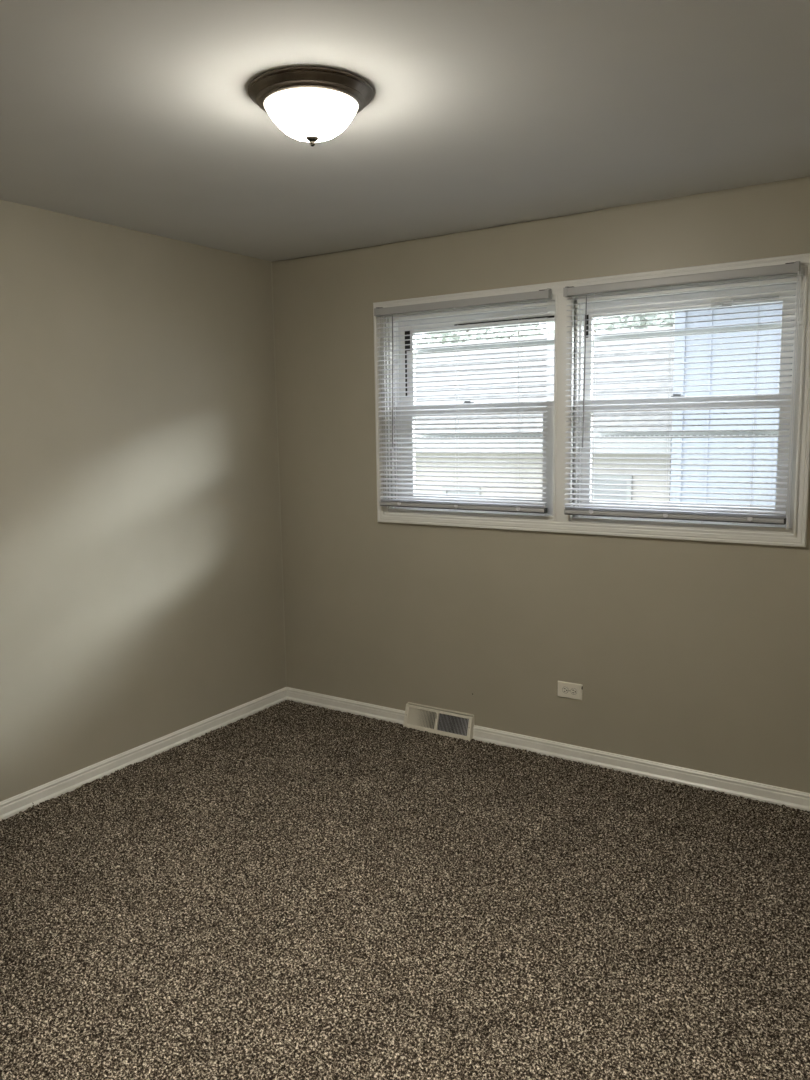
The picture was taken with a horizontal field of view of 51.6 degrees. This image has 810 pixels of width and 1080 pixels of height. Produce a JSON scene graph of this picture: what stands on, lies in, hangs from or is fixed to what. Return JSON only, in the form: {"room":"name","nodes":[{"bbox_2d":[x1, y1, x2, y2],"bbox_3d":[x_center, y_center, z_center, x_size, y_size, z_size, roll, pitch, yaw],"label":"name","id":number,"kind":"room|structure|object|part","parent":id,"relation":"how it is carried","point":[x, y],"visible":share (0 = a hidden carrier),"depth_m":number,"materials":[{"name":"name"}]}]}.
{"room":"empty bedroom","nodes":[
{"label":"empty bedroom","id":0,"kind":"room"},
{"bbox_2d":[0,199,285,801],"bbox_3d":[-1.752,-0.025,2.853,0.100,2.350,3.850,4,9,33],"label":"wall","id":1,"kind":"structure","parent":0,"point":[141,593],"depth_m":3.60,"materials":[{"name":"beige paint"}]},
{"bbox_2d":[0,687,286,820],"bbox_3d":[-1.659,1.063,3.009,0.018,0.073,3.750,4,9,33],"label":"baseboard","id":2,"kind":"structure","parent":1,"relation":"attached to","point":[9,807],"depth_m":3.70,"materials":[{"name":"white paint"}]},
{"bbox_2d":[0,700,809,1079],"bbox_3d":[-0.274,1.189,2.120,3.320,0.031,3.750,4,9,33],"label":"floor","id":3,"kind":"structure","parent":0,"point":[286,890],"depth_m":2.50,"materials":[{"name":"brown carpet"}]},
{"bbox_2d":[0,0,809,261],"bbox_3d":[-0.333,-1.137,1.769,3.520,0.100,3.862,4,9,33],"label":"ceiling","id":4,"kind":"structure","parent":0,"point":[138,115],"depth_m":2.27,"materials":[{"name":"white paint"}]},
{"bbox_2d":[248,66,372,146],"bbox_3d":[-0.237,-1.070,2.131,0.316,0.131,0.316,4,9,33],"label":"ceiling light","id":5,"kind":"object","parent":4,"relation":"attached to","point":[312,104],"visible":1,"depth_m":2.05,"materials":[{"name":"white glass"}]},
{"bbox_3d":[-0.237,-1.065,2.132,0.240,0.080,0.240,4,9,33],"label":"lamp shade","id":6,"kind":"part","parent":5,"relation":"part of","materials":[{"name":"white glass"}]},
{"bbox_2d":[271,177,809,792],"bbox_3d":[0.770,-0.188,3.585,3.520,2.400,0.150,4,9,33],"label":"wall","id":7,"kind":"structure","parent":0,"point":[695,655],"depth_m":3.67,"materials":[{"name":"beige paint"}]},
{"bbox_2d":[403,702,473,740],"bbox_3d":[0.158,0.869,4.021,0.370,0.115,0.047,4,9,33],"label":"air vent","id":8,"kind":"object","parent":7,"relation":"in","point":[424,719],"visible":1,"depth_m":4.01,"materials":[{"name":"beige metal"}]},
{"bbox_2d":[407,707,435,728],"bbox_3d":[0.080,0.865,4.066,0.155,0.081,0.029,4,9,33],"label":"grille","id":9,"kind":"object","parent":8,"relation":"attached to","point":[417,717],"depth_m":4.07,"materials":[{"name":"beige metal"}]},
{"bbox_3d":[0.163,0.871,4.028,0.362,0.091,0.027,4,9,33],"label":"damper plate","id":10,"kind":"part","parent":8,"relation":"part of","materials":[{"name":"grey metal"}]},
{"bbox_2d":[438,714,468,735],"bbox_3d":[0.229,0.875,3.970,0.162,0.080,0.029,4,9,33],"label":"grille","id":11,"kind":"object","parent":8,"relation":"attached to","point":[448,724],"depth_m":3.97,"materials":[{"name":"grey metal"}]},
{"bbox_2d":[384,296,554,519],"bbox_3d":[0.324,-0.586,3.835,0.881,0.935,0.184,4,9,33],"label":"window","id":12,"kind":"structure","parent":7,"relation":"in","point":[550,309],"depth_m":3.83,"materials":[{"name":"white paint"}]},
{"bbox_3d":[0.307,-0.377,3.825,0.817,0.489,0.029,4,9,33],"label":"sash","id":13,"kind":"part","parent":12,"relation":"part of","materials":[{"name":"white paint"}]},
{"bbox_3d":[0.320,-0.801,3.797,0.817,0.459,0.024,4,9,33],"label":"sash","id":14,"kind":"part","parent":12,"relation":"part of","materials":[{"name":"white paint"}]},
{"bbox_3d":[0.340,-0.589,3.860,0.853,0.902,0.024,4,9,33],"label":"storm frame","id":15,"kind":"part","parent":12,"relation":"part of","materials":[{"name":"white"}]},
{"bbox_2d":[286,687,809,810],"bbox_3d":[0.741,0.937,3.666,3.320,0.073,0.018,4,9,33],"label":"baseboard","id":16,"kind":"structure","parent":7,"relation":"attached to","point":[795,799],"depth_m":3.60,"materials":[{"name":"white paint"}]},
{"bbox_2d":[558,681,582,699],"bbox_3d":[0.717,0.656,3.647,0.113,0.070,0.008,4,9,33],"label":"wall outlet","id":17,"kind":"object","parent":7,"relation":"attached to","point":[565,689],"visible":1,"depth_m":3.64,"materials":[{"name":"beige plastic"}]},
{"bbox_2d":[562,687,567,692],"bbox_3d":[0.700,0.655,3.655,0.027,0.027,0.002,4,9,33],"label":"receptacle","id":18,"kind":"object","parent":17,"relation":"attached to","point":[564,689],"depth_m":3.65,"materials":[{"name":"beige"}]},
{"bbox_2d":[571,688,576,694],"bbox_3d":[0.732,0.657,3.634,0.029,0.029,0.003,4,9,33],"label":"receptacle","id":19,"kind":"object","parent":17,"relation":"attached to","point":[573,690],"depth_m":3.63,"materials":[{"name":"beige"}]},
{"bbox_2d":[373,253,809,546],"bbox_3d":[0.667,-0.548,3.517,1.902,1.039,0.048,4,9,33],"label":"window","id":20,"kind":"structure","parent":7,"relation":"in","point":[561,523],"depth_m":3.46,"materials":[{"name":"white paint"}]},
{"bbox_2d":[374,288,551,513],"bbox_3d":[0.235,-0.600,3.737,0.873,0.930,0.047,4,9,33],"label":"window blind","id":21,"kind":"object","parent":20,"relation":"attached to","point":[546,293],"visible":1,"depth_m":3.72,"materials":[{"name":"white plastic"}]},
{"bbox_3d":[-0.026,-0.608,3.912,0.001,0.874,0.029,4,9,33],"label":"ladder cord","id":22,"kind":"part","parent":21,"relation":"part of","materials":[{"name":"white fabric"}]},
{"bbox_3d":[0.232,-0.590,3.745,0.001,0.874,0.029,4,9,33],"label":"ladder cord","id":23,"kind":"part","parent":21,"relation":"part of","materials":[{"name":"white fabric"}]},
{"bbox_3d":[0.244,-0.152,3.801,0.848,0.018,0.027,4,9,33],"label":"rail","id":24,"kind":"part","parent":21,"relation":"part of","materials":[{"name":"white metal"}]},
{"bbox_3d":[0.490,-0.571,3.578,0.001,0.874,0.029,4,9,33],"label":"ladder cord","id":25,"kind":"part","parent":21,"relation":"part of","materials":[{"name":"white fabric"}]},
{"bbox_2d":[563,261,800,528],"bbox_3d":[1.026,-0.535,3.228,0.881,0.946,0.047,4,9,33],"label":"window blind","id":26,"kind":"object","parent":20,"relation":"attached to","point":[793,267],"visible":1,"depth_m":3.20,"materials":[{"name":"white plastic"}]},
{"bbox_3d":[0.767,-0.551,3.400,0.001,0.874,0.029,4,9,33],"label":"ladder cord","id":27,"kind":"part","parent":26,"relation":"part of","materials":[{"name":"white fabric"}]},
{"bbox_3d":[1.022,-0.533,3.235,0.001,0.874,0.029,4,9,33],"label":"ladder cord","id":28,"kind":"part","parent":26,"relation":"part of","materials":[{"name":"white fabric"}]},
{"bbox_3d":[1.033,-0.095,3.292,0.849,0.018,0.027,4,9,33],"label":"rail","id":29,"kind":"part","parent":26,"relation":"part of","materials":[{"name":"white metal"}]},
{"bbox_3d":[1.284,-0.514,3.067,0.001,0.874,0.029,4,9,33],"label":"ladder cord","id":30,"kind":"part","parent":26,"relation":"part of","materials":[{"name":"white fabric"}]},
{"bbox_3d":[1.381,-0.500,2.984,0.005,0.885,0.007,4,9,33],"label":"lift cord","id":31,"kind":"part","parent":26,"relation":"part of","materials":[{"name":"white fabric"}]},
{"bbox_3d":[1.387,-0.500,2.983,0.005,0.885,0.007,4,9,33],"label":"lift cord","id":32,"kind":"part","parent":26,"relation":"part of","materials":[{"name":"white fabric"}]},
{"bbox_2d":[571,270,802,531],"bbox_3d":[1.108,-0.529,3.330,0.886,0.935,0.184,4,9,33],"label":"window","id":33,"kind":"structure","parent":7,"relation":"in","point":[626,520],"depth_m":3.27,"materials":[{"name":"white paint"}]},
{"bbox_3d":[1.124,-0.533,3.355,0.858,0.902,0.024,4,9,33],"label":"storm frame","id":34,"kind":"part","parent":33,"relation":"part of","materials":[{"name":"white"}]},
{"bbox_3d":[1.091,-0.321,3.320,0.822,0.489,0.029,4,9,33],"label":"sash","id":35,"kind":"part","parent":33,"relation":"part of","materials":[{"name":"white paint"}]},
{"bbox_3d":[1.103,-0.745,3.292,0.822,0.459,0.024,4,9,33],"label":"sash","id":36,"kind":"part","parent":33,"relation":"part of","materials":[{"name":"white paint"}]},
{"label":"outside","id":37,"kind":"structure","parent":0,"visible":0},
{"bbox_3d":[11.666,-0.771,23.488,60.000,0.200,44.800,4,9,33],"label":"ground","id":38,"kind":"structure","parent":37,"visible":0},
{"bbox_2d":[415,322,554,345],"bbox_3d":[2.374,-3.607,21.755,4.104,6.276,5.352,-6,9,-33],"label":"tree","id":39,"kind":"object","parent":38,"relation":"on","point":[550,324],"visible":0.13,"depth_m":20.96,"materials":[{"name":"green plant"}]},
{"bbox_2d":[415,326,674,503],"bbox_3d":[1.844,-1.506,14.625,7.420,3.926,6.830,4,9,33],"label":"neighbor house","id":40,"kind":"structure","parent":38,"relation":"on","point":[549,362],"depth_m":11.69,"materials":[{"name":"grey"}]},
{"bbox_3d":[0.804,-0.358,11.864,0.500,0.720,0.018,4,9,33],"label":"pane","id":41,"kind":"part","parent":40,"relation":"part of","materials":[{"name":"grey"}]},
{"bbox_3d":[2.590,-0.304,10.702,0.520,0.970,0.018,4,9,33],"label":"pane","id":42,"kind":"part","parent":40,"relation":"part of","materials":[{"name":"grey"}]},
{"bbox_2d":[551,311,674,335],"bbox_3d":[6.007,-3.524,18.982,5.426,6.742,3.714,1,8,15],"label":"tree","id":43,"kind":"object","parent":38,"relation":"on","point":[668,315],"visible":0.04,"depth_m":18.15,"materials":[{"name":"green plant"}]},
{"bbox_2d":[670,302,782,507],"bbox_3d":[7.379,-1.283,9.230,6.830,4.760,7.720,4,9,33],"label":"neighbor house","id":44,"kind":"structure","parent":38,"relation":"on","point":[773,306],"depth_m":7.88,"materials":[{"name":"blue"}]}
]}

